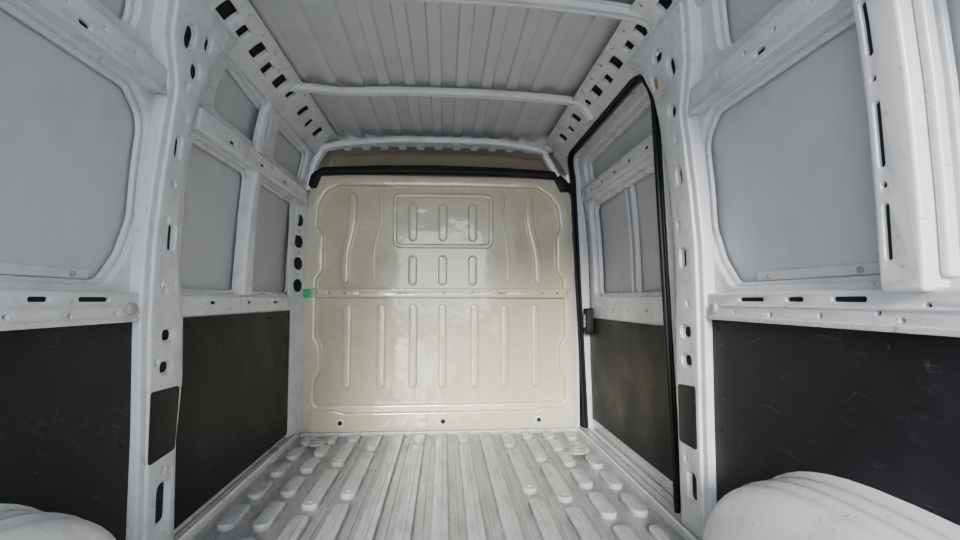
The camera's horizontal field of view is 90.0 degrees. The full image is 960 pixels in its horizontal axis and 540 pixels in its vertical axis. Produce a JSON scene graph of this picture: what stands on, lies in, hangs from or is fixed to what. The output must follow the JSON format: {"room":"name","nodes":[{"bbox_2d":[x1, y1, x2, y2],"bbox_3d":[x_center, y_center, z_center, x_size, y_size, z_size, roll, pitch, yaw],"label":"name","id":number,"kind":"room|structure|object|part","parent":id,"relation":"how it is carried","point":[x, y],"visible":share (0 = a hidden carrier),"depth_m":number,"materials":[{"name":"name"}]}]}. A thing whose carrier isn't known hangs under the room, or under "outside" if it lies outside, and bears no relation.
{"room":"vehicle interior","nodes":[
{"label":"vehicle interior","id":0,"kind":"room"},
{"bbox_2d":[0,0,314,534],"bbox_3d":[-0.964,-0.011,1.171,0.128,1.790,3.770,0,-4,-4],"label":"wall","id":1,"kind":"structure","parent":0,"point":[138,29],"depth_m":1.46,"materials":[{"name":"white metal"}]},
{"bbox_2d":[0,322,131,539],"bbox_3d":[-0.938,0.457,0.324,0.012,0.748,2.140,0,-4,-4],"label":"panel","id":2,"kind":"object","parent":1,"relation":"attached to","point":[65,392],"visible":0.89,"depth_m":1.16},
{"bbox_2d":[0,289,138,323],"bbox_3d":[-0.935,0.040,0.356,0.028,0.081,2.150,0,-4,-4],"label":"belt rail","id":3,"kind":"object","parent":1,"relation":"attached to","point":[8,297],"visible":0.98,"depth_m":1.12,"materials":[{"name":"white metal"}]},
{"bbox_2d":[0,305,121,309],"bbox_3d":[-0.915,0.036,0.307,0.004,0.007,2.050,0,-4,-4],"label":"ridge","id":4,"kind":"object","parent":3,"relation":"attached to","point":[82,306],"depth_m":1.10,"materials":[{"name":"white metal"}]},
{"bbox_2d":[0,317,139,330],"bbox_3d":[-0.918,0.077,0.355,0.006,0.014,2.150,0,-4,-4],"label":"belt lip","id":5,"kind":"object","parent":3,"relation":"attached to","point":[50,324],"depth_m":1.12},
{"bbox_2d":[126,303,137,314],"bbox_3d":[-0.989,0.111,1.367,0.012,0.035,0.035,0,-4,-4],"label":"bolt","id":6,"kind":"object","parent":3,"relation":"attached to","point":[131,309],"depth_m":1.36,"materials":[{"name":"white metal"}]},
{"bbox_2d":[21,0,166,92],"bbox_3d":[-0.892,-0.641,0.397,0.044,0.080,2.140,0,-4,-4],"label":"rail","id":7,"kind":"object","parent":1,"relation":"attached to","point":[82,12],"visible":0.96,"depth_m":1.21,"materials":[{"name":"white metal"}]},
{"bbox_2d":[35,0,166,94],"bbox_3d":[-0.876,-0.606,0.396,0.008,0.016,2.140,0,-4,-4],"label":"cant rail lip","id":8,"kind":"object","parent":7,"relation":"attached to","point":[47,4],"depth_m":1.17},
{"bbox_2d":[0,0,301,292],"bbox_3d":[-1.000,0.013,1.166,0.120,1.840,3.770,0,-4,-4],"label":"outer skin","id":9,"kind":"object","parent":1,"relation":"attached to","point":[67,130],"visible":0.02,"depth_m":1.28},
{"bbox_2d":[0,262,87,279],"bbox_3d":[-1.039,-0.001,1.074,0.008,0.027,0.430,0,-4,-4],"label":"bead","id":10,"kind":"object","parent":9,"relation":"attached to","point":[14,269],"visible":1,"depth_m":1.13,"materials":[{"name":"white paint"}]},
{"bbox_2d":[69,271,75,275],"bbox_3d":[-1.029,-0.002,1.045,0.008,0.014,0.384,0,-4,-4],"label":"bolts","id":11,"kind":"object","parent":10,"relation":"attached to","point":[72,273],"depth_m":1.22,"materials":[{"name":"silver metal"}]},
{"bbox_2d":[0,0,304,294],"bbox_3d":[-0.982,-0.012,1.169,0.120,1.790,3.770,0,-4,-4],"label":"frame step","id":12,"kind":"object","parent":1,"relation":"attached to","point":[5,5],"visible":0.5,"depth_m":1.40,"materials":[{"name":"white metal"}]},
{"bbox_2d":[174,311,289,529],"bbox_3d":[-1.078,0.559,2.219,0.012,0.713,1.175,0,-4,-4],"label":"panel","id":13,"kind":"object","parent":1,"relation":"attached to","point":[233,407],"visible":0.91,"depth_m":2.00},
{"bbox_2d":[181,295,290,316],"bbox_3d":[-1.076,0.160,2.232,0.022,0.076,1.180,0,-4,-4],"label":"rail","id":14,"kind":"object","parent":1,"relation":"attached to","point":[192,305],"visible":0.92,"depth_m":2.01,"materials":[{"name":"white metal"}]},
{"bbox_2d":[232,171,261,295],"bbox_3d":[-1.073,-0.170,2.238,0.084,0.580,0.149,0,-4,-4],"label":"window post","id":15,"kind":"object","parent":1,"relation":"attached to","point":[242,280],"visible":0.95,"depth_m":2.19,"materials":[{"name":"white metal"}]},
{"bbox_2d":[192,107,307,202],"bbox_3d":[-1.038,-0.491,2.316,0.044,0.080,1.300,0,-4,-4],"label":"rail","id":16,"kind":"object","parent":1,"relation":"attached to","point":[208,127],"visible":0.98,"depth_m":2.03,"materials":[{"name":"white metal"}]},
{"bbox_2d":[210,0,339,152],"bbox_3d":[-0.843,-0.915,1.226,0.154,0.138,3.750,0,-4,-4],"label":"roof rail","id":17,"kind":"object","parent":1,"relation":"attached to","point":[256,53],"depth_m":2.08,"materials":[{"name":"white metal"}]},
{"bbox_2d":[285,192,310,438],"bbox_3d":[-1.096,0.244,2.921,0.062,1.500,0.188,-1,-4,12],"label":"pillar","id":18,"kind":"structure","parent":1,"relation":"attached to","point":[296,281],"depth_m":2.91,"materials":[{"name":"white metal"}]},
{"bbox_2d":[126,0,238,539],"bbox_3d":[-0.961,0.011,1.536,0.148,1.790,0.440,0,-4,-4],"label":"pillar","id":19,"kind":"structure","parent":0,"point":[189,39],"depth_m":1.47,"materials":[{"name":"white metal"}]},
{"bbox_2d":[191,431,684,539],"bbox_3d":[-0.104,0.903,1.151,1.860,0.042,3.820,0,-4,-4],"label":"deck","id":20,"kind":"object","parent":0,"point":[525,485],"visible":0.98,"depth_m":2.03,"materials":[{"name":"paint"}]},
{"bbox_2d":[0,503,115,539],"bbox_3d":[-0.862,0.640,0.680,0.200,0.448,1.092,0,-4,-4],"label":"wheel arch","id":21,"kind":"object","parent":20,"relation":"on","point":[17,522],"visible":1,"depth_m":0.94,"materials":[{"name":"white paint"}]},
{"bbox_2d":[174,433,298,539],"bbox_3d":[-0.986,0.885,1.077,0.040,0.036,3.700,0,-4,-4],"label":"flange","id":22,"kind":"object","parent":20,"relation":"on","point":[202,519],"visible":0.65,"depth_m":2.00,"materials":[{"name":"white paint"}]},
{"bbox_2d":[308,438,325,446],"bbox_3d":[-0.927,0.981,2.733,0.099,0.026,0.084,0,-4,-4],"label":"ring","id":23,"kind":"object","parent":20,"relation":"on","point":[317,442],"visible":0.99,"depth_m":2.71,"materials":[{"name":"metal"}]},
{"bbox_2d":[300,427,576,437],"bbox_3d":[-0.240,1.012,3.006,1.720,0.026,0.055,0,-4,-4],"label":"flange","id":24,"kind":"object","parent":20,"relation":"on","point":[573,429],"visible":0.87,"depth_m":2.98,"materials":[{"name":"paint"}]},
{"bbox_2d":[301,165,572,432],"bbox_3d":[-0.240,0.170,3.066,1.760,1.685,0.080,0,-4,-4],"label":"bulkhead","id":25,"kind":"object","parent":24,"relation":"on","point":[435,302],"visible":0.98,"depth_m":3.08,"materials":[{"name":"beige paint"}]},
{"bbox_2d":[568,446,585,454],"bbox_3d":[0.523,0.972,2.590,0.099,0.026,0.084,0,-4,-4],"label":"ring","id":26,"kind":"object","parent":20,"relation":"on","point":[574,450],"visible":0.99,"depth_m":2.56,"materials":[{"name":"metal"}]},
{"bbox_2d":[577,427,698,539],"bbox_3d":[0.780,0.893,1.207,0.060,0.036,3.700,0,-4,-4],"label":"flange","id":27,"kind":"object","parent":20,"relation":"on","point":[650,494],"visible":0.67,"depth_m":2.10,"materials":[{"name":"white paint"}]},
{"bbox_2d":[702,471,959,539],"bbox_3d":[0.714,0.657,0.875,0.195,0.438,1.092,0,-4,-4],"label":"wheel arch","id":28,"kind":"object","parent":20,"relation":"on","point":[798,505],"visible":1,"depth_m":0.98,"materials":[{"name":"white paint"}]},
{"bbox_2d":[248,0,634,175],"bbox_3d":[-0.123,-0.910,1.530,1.800,0.188,4.250,0,-4,-4],"label":"roof","id":29,"kind":"structure","parent":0,"point":[327,43],"depth_m":2.17,"materials":[{"name":"white metal"}]},
{"bbox_2d":[253,82,594,153],"bbox_3d":[-0.232,-0.699,2.373,1.652,0.438,0.210,0,-4,-4],"label":"bow","id":30,"kind":"object","parent":29,"relation":"attached to","point":[264,113],"depth_m":2.43,"materials":[{"name":"white metal"}]},
{"bbox_2d":[304,136,559,191],"bbox_3d":[-0.291,-0.670,3.105,1.622,0.357,0.092,0,-4,-4],"label":"bow","id":31,"kind":"object","parent":29,"relation":"attached to","point":[406,140],"depth_m":3.09,"materials":[{"name":"white metal"}]},
{"bbox_2d":[207,0,660,58],"bbox_3d":[-0.133,-0.879,1.664,1.600,0.192,0.135,0,-4,-4],"label":"bow","id":32,"kind":"object","parent":29,"relation":"attached to","point":[601,8],"depth_m":1.71,"materials":[{"name":"white metal"}]},
{"bbox_2d":[299,147,582,434],"bbox_3d":[-0.255,0.046,3.274,2.100,2.060,0.280,0,-4,-4],"label":"frame","id":33,"kind":"object","parent":29,"relation":"attached to","point":[516,159],"visible":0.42,"depth_m":3.22,"materials":[{"name":"metal"}]},
{"bbox_3d":[-0.250,-0.699,3.457,1.900,0.550,0.010,0,-4,-4],"label":"headliner panel","id":34,"kind":"part","parent":33,"relation":"part of","materials":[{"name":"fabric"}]},
{"bbox_2d":[625,0,716,539],"bbox_3d":[0.692,0.022,1.697,0.151,1.790,0.520,0,-4,-4],"label":"pillar","id":35,"kind":"structure","parent":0,"point":[670,77],"depth_m":1.63,"materials":[{"name":"white metal"}]},
{"bbox_2d":[564,0,959,505],"bbox_3d":[0.769,-0.004,1.298,0.160,1.790,3.770,0,-4,-4],"label":"wall","id":36,"kind":"structure","parent":0,"point":[792,162],"depth_m":1.27,"materials":[{"name":"white metal"}]},
{"bbox_2d":[569,195,579,427],"bbox_3d":[0.607,0.256,3.114,0.017,1.500,0.083,2,-4,-29],"label":"pillar","id":37,"kind":"structure","parent":36,"relation":"attached to","point":[574,330],"depth_m":3.08,"materials":[{"name":"white metal"}]},
{"bbox_2d":[544,0,702,160],"bbox_3d":[0.634,-0.908,1.335,0.154,0.138,3.750,0,-4,-4],"label":"roof rail","id":38,"kind":"object","parent":36,"relation":"attached to","point":[608,76],"depth_m":2.13,"materials":[{"name":"white metal"}]},
{"bbox_2d":[567,75,680,512],"bbox_3d":[0.679,0.100,2.465,0.164,1.762,1.242,0,-4,-4],"label":"seal","id":39,"kind":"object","parent":36,"relation":"in","point":[664,217],"depth_m":1.89,"materials":[{"name":"black rubber"}]},
{"bbox_2d":[578,84,672,497],"bbox_3d":[0.718,0.090,2.468,0.137,1.830,1.340,0,-4,-4],"label":"sliding door","id":40,"kind":"structure","parent":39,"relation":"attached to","point":[637,305],"depth_m":2.53,"materials":[{"name":"white paint"}]},
{"bbox_2d":[581,134,653,201],"bbox_3d":[0.708,-0.513,2.476,0.033,0.075,1.240,0,-4,-4],"label":"rail","id":41,"kind":"object","parent":40,"relation":"attached to","point":[638,154],"depth_m":2.40,"materials":[{"name":"white metal"}]},
{"bbox_2d":[588,98,661,296],"bbox_3d":[0.746,0.090,2.470,0.131,1.830,1.340,0,-4,-4],"label":"window frame","id":42,"kind":"structure","parent":40,"relation":"attached to","point":[647,104],"depth_m":2.66,"materials":[{"name":"white metal"}]},
{"bbox_2d":[592,318,672,481],"bbox_3d":[0.752,0.575,2.405,0.012,0.625,1.210,0,-4,-4],"label":"lining","id":43,"kind":"object","parent":40,"relation":"attached to","point":[630,396],"depth_m":2.34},
{"bbox_2d":[624,189,633,291],"bbox_3d":[0.791,-0.155,2.545,0.041,0.550,0.010,0,-4,-4],"label":"divider","id":44,"kind":"object","parent":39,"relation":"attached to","point":[625,190],"visible":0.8,"depth_m":2.54,"materials":[{"name":"white paint"}]},
{"bbox_2d":[629,185,641,291],"bbox_3d":[0.793,-0.166,2.452,0.052,0.560,0.025,0,-4,-4],"label":"divider","id":45,"kind":"object","parent":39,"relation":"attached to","point":[631,187],"visible":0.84,"depth_m":2.44,"materials":[{"name":"white paint"}]},
{"bbox_2d":[593,107,660,293],"bbox_3d":[0.771,0.090,2.472,0.120,1.830,1.340,0,-4,-4],"label":"window panel","id":46,"kind":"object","parent":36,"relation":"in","point":[613,216],"depth_m":2.57,"materials":[{"name":"grey metal"}]},
{"bbox_3d":[0.774,-0.762,1.270,0.066,0.240,0.479,0,-4,-4],"label":"skin panel","id":47,"kind":"part","parent":36,"relation":"part of","materials":[{"name":"white paint"}]},
{"bbox_2d":[575,0,959,501],"bbox_3d":[0.771,-0.004,1.298,0.120,1.790,3.770,0,-4,-4],"label":"frame step","id":48,"kind":"object","parent":36,"relation":"attached to","point":[940,6],"visible":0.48,"depth_m":1.16,"materials":[{"name":"white metal"}]},
{"bbox_2d":[688,0,851,113],"bbox_3d":[0.799,-0.632,0.541,0.044,0.080,2.180,0,-4,-4],"label":"rail","id":49,"kind":"object","parent":36,"relation":"attached to","point":[795,12],"visible":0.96,"depth_m":1.25,"materials":[{"name":"white metal"}]},
{"bbox_2d":[687,0,841,114],"bbox_3d":[0.783,-0.597,0.537,0.008,0.016,2.180,0,-4,-4],"label":"cant rail lip","id":50,"kind":"object","parent":49,"relation":"attached to","point":[830,4],"depth_m":1.21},
{"bbox_3d":[0.827,-0.249,1.305,0.047,0.640,0.735,0,-4,-4],"label":"skin panel","id":51,"kind":"part","parent":36,"relation":"part of","materials":[{"name":"white paint"}]},
{"bbox_2d":[757,262,879,281],"bbox_3d":[0.841,0.008,1.212,0.008,0.027,0.430,0,-4,-4],"label":"bead","id":52,"kind":"object","parent":36,"relation":"attached to","point":[873,268],"visible":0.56,"depth_m":1.18,"materials":[{"name":"white paint"}]},
{"bbox_2d":[766,266,863,278],"bbox_3d":[0.836,0.006,1.181,0.008,0.014,0.384,0,-4,-4],"label":"bolts","id":53,"kind":"object","parent":52,"relation":"attached to","point":[860,269],"depth_m":1.07,"materials":[{"name":"grey metal"}]},
{"bbox_2d":[707,287,959,328],"bbox_3d":[0.841,0.049,0.506,0.028,0.081,2.190,0,-4,-4],"label":"belt rail","id":54,"kind":"object","parent":36,"relation":"attached to","point":[941,297],"visible":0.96,"depth_m":1.02,"materials":[{"name":"white metal"}]},
{"bbox_2d":[709,303,717,313],"bbox_3d":[0.745,0.122,1.534,0.012,0.035,0.035,0,-4,-4],"label":"bolt","id":55,"kind":"object","parent":54,"relation":"attached to","point":[713,307],"depth_m":1.52,"materials":[{"name":"white metal"}]},
{"bbox_2d":[706,315,959,336],"bbox_3d":[0.824,0.087,0.502,0.006,0.014,2.190,0,-4,-4],"label":"belt lip","id":56,"kind":"object","parent":54,"relation":"attached to","point":[950,332],"depth_m":1.01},
{"bbox_2d":[721,304,959,311],"bbox_3d":[0.829,0.045,0.455,0.004,0.007,2.090,0,-4,-4],"label":"ridge","id":57,"kind":"object","parent":54,"relation":"attached to","point":[723,305],"depth_m":1.00,"materials":[{"name":"white metal"}]},
{"bbox_2d":[712,320,959,525],"bbox_3d":[0.845,0.467,0.477,0.012,0.748,2.185,0,-4,-4],"label":"panel","id":58,"kind":"object","parent":36,"relation":"attached to","point":[880,411],"visible":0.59,"depth_m":1.06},
{"bbox_2d":[851,0,959,291],"bbox_3d":[0.781,-0.311,0.901,0.094,0.705,0.110,0,-4,-4],"label":"window post","id":59,"kind":"object","parent":36,"relation":"attached to","point":[902,72],"visible":1,"depth_m":0.87,"materials":[{"name":"white metal"}]},
{"bbox_3d":[0.887,-0.300,0.478,0.047,0.640,0.845,0,-4,-4],"label":"skin panel","id":60,"kind":"part","parent":36,"relation":"part of","materials":[{"name":"white paint"}]}
]}

